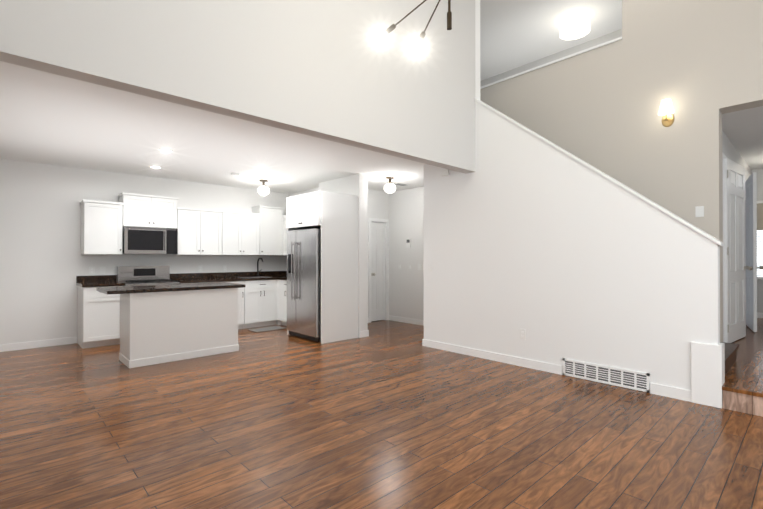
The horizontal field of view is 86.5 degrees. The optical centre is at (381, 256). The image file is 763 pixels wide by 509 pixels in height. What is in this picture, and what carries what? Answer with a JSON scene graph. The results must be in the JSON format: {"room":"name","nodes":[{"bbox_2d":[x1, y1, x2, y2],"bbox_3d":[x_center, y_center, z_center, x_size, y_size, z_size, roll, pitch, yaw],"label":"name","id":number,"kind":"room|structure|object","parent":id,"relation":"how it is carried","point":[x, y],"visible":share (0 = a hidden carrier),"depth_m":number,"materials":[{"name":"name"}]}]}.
{"room":"living room","nodes":[
{"label":"living room","id":0,"kind":"room"},
{"bbox_2d":[0,158,289,344],"bbox_3d":[-3.755,-0.009,7.084,5.020,2.670,0.120,0,0,-43],"label":"wall","id":1,"kind":"structure","parent":0,"point":[44,262],"depth_m":6.05,"materials":[{"name":"white paint"}]},
{"bbox_2d":[0,337,76,351],"bbox_3d":[-5.077,1.270,5.752,1.215,0.100,0.014,0,0,-43],"label":"baseboard","id":2,"kind":"structure","parent":1,"relation":"attached to","point":[69,340],"depth_m":5.85,"materials":[{"name":"white wood"}]},
{"bbox_2d":[89,267,94,273],"bbox_3d":[-4.501,0.222,6.299,0.075,0.120,0.008,0,0,-43],"label":"electrical outlet","id":3,"kind":"object","parent":1,"relation":"attached to","point":[91,270],"visible":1,"depth_m":6.30,"materials":[{"name":"white plastic"}]},
{"bbox_2d":[80,199,123,253],"bbox_3d":[-4.307,-0.431,6.244,0.486,0.804,0.348,0,0,-43],"label":"upper cabinet","id":4,"kind":"object","parent":1,"relation":"attached to","point":[102,223],"depth_m":6.11,"materials":[{"name":"white wood"}]},
{"bbox_2d":[100,267,105,273],"bbox_3d":[-4.398,0.223,6.394,0.075,0.120,0.010,0,0,-43],"label":"electrical outlet","id":5,"kind":"object","parent":1,"relation":"attached to","point":[102,270],"visible":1,"depth_m":6.40,"materials":[{"name":"white plastic"}]},
{"bbox_2d":[118,192,179,229],"bbox_3d":[-3.841,-0.729,6.681,0.780,0.525,0.348,0,0,-43],"label":"upper cabinet","id":6,"kind":"object","parent":1,"relation":"attached to","point":[140,210],"depth_m":6.55,"materials":[{"name":"white wood"}]},
{"bbox_2d":[122,226,177,253],"bbox_3d":[-3.808,-0.248,6.644,0.764,0.420,0.444,0,0,-43],"label":"microwave","id":7,"kind":"object","parent":6,"relation":"attached to","point":[141,240],"visible":0.96,"depth_m":6.49,"materials":[{"name":"silver metal"}]},
{"bbox_2d":[76,270,286,281],"bbox_3d":[-3.299,0.354,7.408,3.660,0.100,0.019,0,0,-43],"label":"backsplash","id":8,"kind":"structure","parent":1,"relation":"attached to","point":[259,274],"depth_m":7.44,"materials":[{"name":"black stone"}]},
{"bbox_2d":[198,265,202,271],"bbox_3d":[-3.310,0.227,7.412,0.075,0.120,0.008,0,0,-43],"label":"electrical outlet","id":9,"kind":"object","parent":1,"relation":"attached to","point":[200,268],"visible":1,"depth_m":7.41,"materials":[{"name":"white plastic"}]},
{"bbox_2d":[178,207,227,253],"bbox_3d":[-3.254,-0.426,7.228,0.817,0.804,0.348,0,0,-43],"label":"upper cabinet","id":10,"kind":"object","parent":1,"relation":"attached to","point":[201,231],"depth_m":7.10,"materials":[{"name":"white wood"}]},
{"bbox_2d":[228,211,255,253],"bbox_3d":[-2.760,-0.424,7.689,0.791,0.804,0.348,0,0,-43],"label":"upper cabinet","id":11,"kind":"object","parent":1,"relation":"attached to","point":[241,225],"depth_m":7.58,"materials":[{"name":"white wood"}]},
{"bbox_2d":[251,205,283,254],"bbox_3d":[-2.288,-0.503,8.104,0.587,0.965,0.388,0,0,-43],"label":"upper cabinet","id":12,"kind":"object","parent":1,"relation":"attached to","point":[263,230],"depth_m":7.98,"materials":[{"name":"white wood"}]},
{"bbox_2d":[0,61,425,193],"bbox_3d":[-1.751,-1.484,5.898,6.320,0.270,4.600,0,0,-43],"label":"ceiling","id":13,"kind":"structure","parent":0,"point":[51,118],"depth_m":4.87,"materials":[{"name":"white paint"}]},
{"bbox_2d":[158,148,172,152],"bbox_3d":[-2.745,-1.344,5.160,0.168,0.011,0.168,0,0,20],"label":"recessed light","id":14,"kind":"object","parent":13,"relation":"in","point":[171,151],"depth_m":5.13,"materials":[{"name":"white"}]},
{"bbox_2d":[258,179,268,195],"bbox_3d":[-2.077,-1.205,7.139,0.197,0.271,0.200,0,0,-43],"label":"kitchen ceiling light","id":15,"kind":"object","parent":13,"relation":"attached to","point":[263,189],"visible":0.98,"depth_m":7.08,"materials":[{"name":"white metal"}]},
{"bbox_2d":[384,176,395,192],"bbox_3d":[0.143,-1.206,6.887,0.197,0.271,0.200,0,0,-43],"label":"hall ceiling light","id":16,"kind":"object","parent":13,"relation":"attached to","point":[389,187],"visible":1,"depth_m":6.83,"materials":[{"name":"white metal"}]},
{"bbox_2d":[393,183,408,185],"bbox_3d":[0.360,-1.335,7.535,0.300,0.012,0.150,0,0,-43],"label":"ceiling vent","id":17,"kind":"object","parent":13,"relation":"in","point":[401,184],"visible":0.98,"depth_m":7.52,"materials":[{"name":"white metal"}]},
{"bbox_2d":[0,0,474,172],"bbox_3d":[-0.626,-2.404,3.702,4.960,2.570,0.150,0,0,-43],"label":"wall","id":18,"kind":"structure","parent":0,"point":[330,70],"depth_m":3.45,"materials":[{"name":"white paint"}]},
{"bbox_2d":[290,174,367,337],"bbox_3d":[-1.121,-0.007,7.671,0.370,2.670,2.620,0,0,-43],"label":"wall","id":19,"kind":"structure","parent":0,"point":[356,184],"depth_m":6.67,"materials":[{"name":"white paint"}]},
{"bbox_2d":[284,230,327,254],"bbox_3d":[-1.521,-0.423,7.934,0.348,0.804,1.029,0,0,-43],"label":"upper cabinet","id":20,"kind":"object","parent":19,"relation":"attached to","point":[324,233],"depth_m":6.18,"materials":[{"name":"white wood"}]},
{"bbox_2d":[284,190,355,229],"bbox_3d":[-1.003,-0.729,6.723,0.748,0.525,0.950,0,0,-43],"label":"upper cabinet","id":21,"kind":"object","parent":19,"relation":"attached to","point":[324,210],"depth_m":6.38,"materials":[{"name":"white wood"}]},
{"bbox_2d":[359,330,368,336],"bbox_3d":[-0.587,1.275,7.074,0.044,0.100,1.054,0,0,-43],"label":"baseboard","id":22,"kind":"structure","parent":19,"relation":"attached to","point":[362,333],"depth_m":6.64,"materials":[{"name":"white wood"}]},
{"bbox_2d":[319,182,388,218],"bbox_3d":[-0.503,-0.006,7.961,1.670,2.670,0.120,0,0,-43],"label":"wall","id":23,"kind":"structure","parent":0,"point":[378,204],"depth_m":8.27,"materials":[{"name":"white paint"}]},
{"bbox_2d":[371,222,384,320],"bbox_3d":[-0.091,0.314,8.338,0.418,2.010,0.212,0,0,-43],"label":"hall door","id":24,"kind":"structure","parent":23,"relation":"in","point":[377,271],"depth_m":8.32,"materials":[{"name":"white paint"}]},
{"bbox_2d":[368,218,388,322],"bbox_3d":[-0.092,0.281,8.332,0.558,2.100,0.138,0,0,-43],"label":"door frame","id":25,"kind":"structure","parent":23,"relation":"attached to","point":[377,220],"depth_m":8.44,"materials":[{"name":"white wood"}]},
{"bbox_2d":[0,320,762,508],"bbox_3d":[0.382,1.370,3.472,6.900,0.120,11.400,0,0,-43],"label":"floor","id":26,"kind":"structure","parent":0,"point":[387,414],"depth_m":2.98,"materials":[{"name":"brown wood"}]},
{"bbox_2d":[77,286,123,348],"bbox_3d":[-4.239,0.881,6.118,0.500,0.881,0.617,0,0,-43],"label":"base cabinet","id":27,"kind":"object","parent":26,"relation":"on","point":[98,313],"depth_m":5.88,"materials":[{"name":"white wood"}]},
{"bbox_2d":[76,282,123,285],"bbox_3d":[-4.238,0.419,6.112,0.518,0.040,0.630,0,0,-43],"label":"countertop","id":28,"kind":"structure","parent":27,"relation":"on","point":[77,283],"depth_m":5.93,"materials":[{"name":"black stone"}]},
{"bbox_2d":[117,266,179,285],"bbox_3d":[-3.752,0.733,6.533,0.760,1.140,0.676,0,0,-43],"label":"range","id":29,"kind":"object","parent":26,"relation":"on","point":[141,275],"visible":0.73,"depth_m":6.61,"materials":[{"name":"silver metal"}]},
{"bbox_2d":[119,290,238,367],"bbox_3d":[-2.666,0.878,5.409,1.326,0.880,0.567,0,0,-43],"label":"kitchen island","id":30,"kind":"object","parent":26,"relation":"on","point":[159,324],"depth_m":5.12,"materials":[{"name":"white"}]},
{"bbox_2d":[96,282,243,293],"bbox_3d":[-2.749,0.416,5.398,1.630,0.040,0.714,0,0,-43],"label":"island countertop","id":31,"kind":"structure","parent":30,"relation":"on","point":[223,285],"depth_m":5.13,"materials":[{"name":"black stone"}]},
{"bbox_2d":[180,282,219,283],"bbox_3d":[-3.265,0.885,7.029,0.605,0.881,0.617,0,0,-43],"label":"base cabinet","id":32,"kind":"object","parent":26,"relation":"on","point":[180,282],"depth_m":6.74,"materials":[{"name":"white wood"}]},
{"bbox_2d":[220,282,239,328],"bbox_3d":[-2.891,0.887,7.378,0.672,0.881,0.617,0,0,-43],"label":"base cabinet","id":33,"kind":"object","parent":26,"relation":"on","point":[220,282],"depth_m":7.27,"materials":[{"name":"white wood"}]},
{"bbox_2d":[240,278,275,328],"bbox_3d":[-2.453,0.888,7.759,0.740,0.881,0.659,0,0,-43],"label":"base cabinet","id":34,"kind":"object","parent":26,"relation":"on","point":[258,296],"depth_m":7.53,"materials":[{"name":"white wood"}]},
{"bbox_2d":[170,274,286,281],"bbox_3d":[-2.619,0.425,7.625,2.371,0.040,0.630,0,0,-43],"label":"countertop","id":35,"kind":"structure","parent":34,"relation":"on","point":[269,275],"depth_m":7.18,"materials":[{"name":"black stone"}]},
{"bbox_2d":[248,326,285,331],"bbox_3d":[-2.069,1.321,7.354,0.580,0.012,0.340,0,0,-43],"label":"area rug","id":36,"kind":"object","parent":26,"relation":"on","point":[264,329],"visible":0.98,"depth_m":7.29,"materials":[{"name":"grey"}]},
{"bbox_2d":[276,278,327,329],"bbox_3d":[-1.543,0.888,7.722,0.662,0.881,0.758,0,0,-43],"label":"base cabinet","id":37,"kind":"object","parent":26,"relation":"on","point":[281,283],"depth_m":7.57,"materials":[{"name":"white wood"}]},
{"bbox_2d":[287,228,320,341],"bbox_3d":[-1.034,0.441,6.690,0.810,1.725,0.880,0,0,-43],"label":"fridge","id":38,"kind":"object","parent":26,"relation":"on","point":[304,283],"visible":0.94,"depth_m":6.37,"materials":[{"name":"silver metal"}]},
{"bbox_2d":[480,29,621,86],"bbox_3d":[3.680,-2.776,6.859,0.120,1.800,7.620,0,0,-43],"label":"trim","id":39,"kind":"structure","parent":0,"point":[582,46],"depth_m":7.33,"materials":[{"name":"white paint"}]},
{"bbox_2d":[480,0,621,80],"bbox_3d":[1.506,-3.750,3.448,7.960,0.120,9.640,0,0,-43],"label":"ceiling","id":40,"kind":"structure","parent":0,"point":[514,34],"depth_m":6.51,"materials":[{"name":"white paint"}]},
{"bbox_2d":[373,0,451,55],"bbox_3d":[0.431,-2.471,2.794,1.139,2.437,0.777,0,0,-43],"label":"sputnik chandelier","id":41,"kind":"object","parent":40,"relation":"hanging from","point":[416,45],"visible":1,"depth_m":2.74,"materials":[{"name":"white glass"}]},
{"bbox_2d":[559,13,589,39],"bbox_3d":[2.988,-3.567,6.270,0.430,0.217,0.430,0,0,-43],"label":"drum light","id":42,"kind":"object","parent":40,"relation":"attached to","point":[574,26],"visible":1,"depth_m":6.16,"materials":[{"name":"white glass"}]},
{"bbox_2d":[424,0,719,392],"bbox_3d":[1.817,-1.184,4.803,0.120,5.000,3.370,0,0,-43],"label":"wall","id":43,"kind":"structure","parent":0,"point":[557,255],"depth_m":4.55,"materials":[{"name":"white paint"}]},
{"bbox_2d":[441,169,448,175],"bbox_3d":[0.890,-1.170,5.682,0.035,0.080,0.120,0,0,-43],"label":"door chime","id":44,"kind":"object","parent":43,"relation":"attached to","point":[445,172],"visible":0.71,"depth_m":5.67,"materials":[{"name":"white plastic"}]},
{"bbox_2d":[422,339,561,374],"bbox_3d":[1.313,1.268,5.249,0.034,0.100,2.044,0,0,-43],"label":"baseboard","id":45,"kind":"structure","parent":43,"relation":"attached to","point":[533,364],"depth_m":5.07,"materials":[{"name":"white wood"}]},
{"bbox_2d":[475,98,724,408],"bbox_3d":[2.134,-0.386,4.461,0.170,3.400,2.498,0,0,-43],"label":"trim","id":46,"kind":"structure","parent":43,"relation":"attached to","point":[707,371],"depth_m":3.59,"materials":[{"name":"white wood"}]},
{"bbox_2d":[563,358,649,392],"bbox_3d":[2.290,1.218,4.188,0.016,0.180,0.820,0,0,-43],"label":"air vent","id":47,"kind":"object","parent":43,"relation":"in","point":[629,379],"visible":1,"depth_m":4.15,"materials":[{"name":"grey metal"}]},
{"bbox_2d":[650,383,690,401],"bbox_3d":[2.685,1.262,3.766,0.014,0.100,0.315,0,0,-43],"label":"baseboard","id":48,"kind":"structure","parent":43,"relation":"attached to","point":[671,392],"depth_m":3.76,"materials":[{"name":"white wood"}]},
{"bbox_2d":[389,0,762,341],"bbox_3d":[2.772,-1.181,5.648,0.290,5.000,11.140,0,0,-43],"label":"wall","id":49,"kind":"structure","parent":0,"point":[699,63],"depth_m":4.90,"materials":[{"name":"beige paint"}]},
{"bbox_2d":[389,315,423,325],"bbox_3d":[0.877,1.278,7.692,0.014,0.100,2.150,0,0,-43],"label":"baseboard","id":50,"kind":"structure","parent":49,"relation":"attached to","point":[394,318],"depth_m":8.08,"materials":[{"name":"white wood"}]},
{"bbox_2d":[406,239,410,247],"bbox_3d":[0.535,-0.261,8.057,0.024,0.180,0.120,0,0,-43],"label":"thermostat","id":51,"kind":"object","parent":49,"relation":"attached to","point":[408,243],"visible":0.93,"depth_m":8.04,"materials":[{"name":"white plastic"}]},
{"bbox_2d":[418,264,422,269],"bbox_3d":[0.745,0.209,7.840,0.010,0.120,0.120,0,0,-43],"label":"light switch","id":52,"kind":"object","parent":49,"relation":"attached to","point":[420,266],"visible":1,"depth_m":7.83,"materials":[{"name":"white plastic"}]},
{"bbox_2d":[658,99,673,126],"bbox_3d":[3.338,-1.677,4.750,0.170,0.295,0.150,0,0,-43],"label":"sconce","id":53,"kind":"object","parent":49,"relation":"attached to","point":[666,110],"visible":0.98,"depth_m":4.75,"materials":[{"name":"white glass"}]},
{"bbox_2d":[695,206,703,216],"bbox_3d":[3.592,-0.505,4.578,0.010,0.120,0.075,0,0,-43],"label":"light switch","id":54,"kind":"object","parent":49,"relation":"attached to","point":[699,211],"visible":1,"depth_m":4.58,"materials":[{"name":"white plastic"}]},
{"bbox_2d":[722,130,750,180],"bbox_3d":[5.327,-0.243,6.170,4.200,2.750,0.120,0,0,-43],"label":"wall","id":55,"kind":"structure","parent":0,"point":[730,151],"depth_m":5.85,"materials":[{"name":"white paint"}]},
{"bbox_2d":[722,152,726,341],"bbox_3d":[4.678,-0.091,5.472,1.020,2.440,0.015,0,0,-43],"label":"door frame","id":56,"kind":"structure","parent":55,"relation":"attached to","point":[723,156],"depth_m":5.14,"materials":[{"name":"white wood"}]},
{"bbox_2d":[723,158,752,342],"bbox_3d":[4.723,-0.064,5.415,0.903,2.360,0.212,0,0,-37],"label":"entry door","id":57,"kind":"structure","parent":55,"relation":"in","point":[735,268],"depth_m":5.34,"materials":[{"name":"white paint"}]},
{"bbox_2d":[745,172,762,331],"bbox_3d":[5.784,-0.060,6.355,0.212,2.360,0.903,0,0,36],"label":"entry door","id":58,"kind":"structure","parent":55,"relation":"in","point":[751,238],"depth_m":6.15,"materials":[{"name":"white paint"}]},
{"bbox_2d":[722,318,762,416],"bbox_3d":[4.569,1.226,5.979,5.800,0.190,5.145,0,0,-43],"label":"floor","id":59,"kind":"structure","parent":0,"point":[742,388],"depth_m":3.72,"materials":[{"name":"brown wood"}]},
{"bbox_2d":[720,342,738,374],"bbox_3d":[2.311,-0.260,5.158,1.081,2.775,3.270,0,0,-43],"label":"steps","id":60,"kind":"structure","parent":59,"relation":"on","point":[731,349],"depth_m":4.06,"materials":[{"name":"brown wood"}]},
{"bbox_2d":[722,106,762,169],"bbox_3d":[6.098,-1.751,5.439,4.320,0.260,2.250,0,0,-43],"label":"ceiling","id":61,"kind":"structure","parent":0,"point":[742,130],"depth_m":5.31,"materials":[{"name":"white paint"}]},
{"bbox_2d":[751,169,762,312],"bbox_3d":[7.632,-0.240,6.867,0.120,2.750,2.250,0,0,-43],"label":"wall","id":62,"kind":"structure","parent":0,"point":[759,281],"depth_m":7.48,"materials":[{"name":"white paint"}]},
{"bbox_2d":[757,200,762,279],"bbox_3d":[6.984,-0.298,7.439,0.045,1.450,0.290,0,0,-43],"label":"sidelight window","id":63,"kind":"structure","parent":62,"relation":"in","point":[760,237],"depth_m":7.47,"materials":[{"name":"white"}]},
{"bbox_2d":[757,312,762,317],"bbox_3d":[7.624,1.084,6.772,0.014,0.100,2.130,0,0,-43],"label":"baseboard","id":64,"kind":"structure","parent":62,"relation":"attached to","point":[759,315],"depth_m":7.47,"materials":[{"name":"white wood"}]}
]}

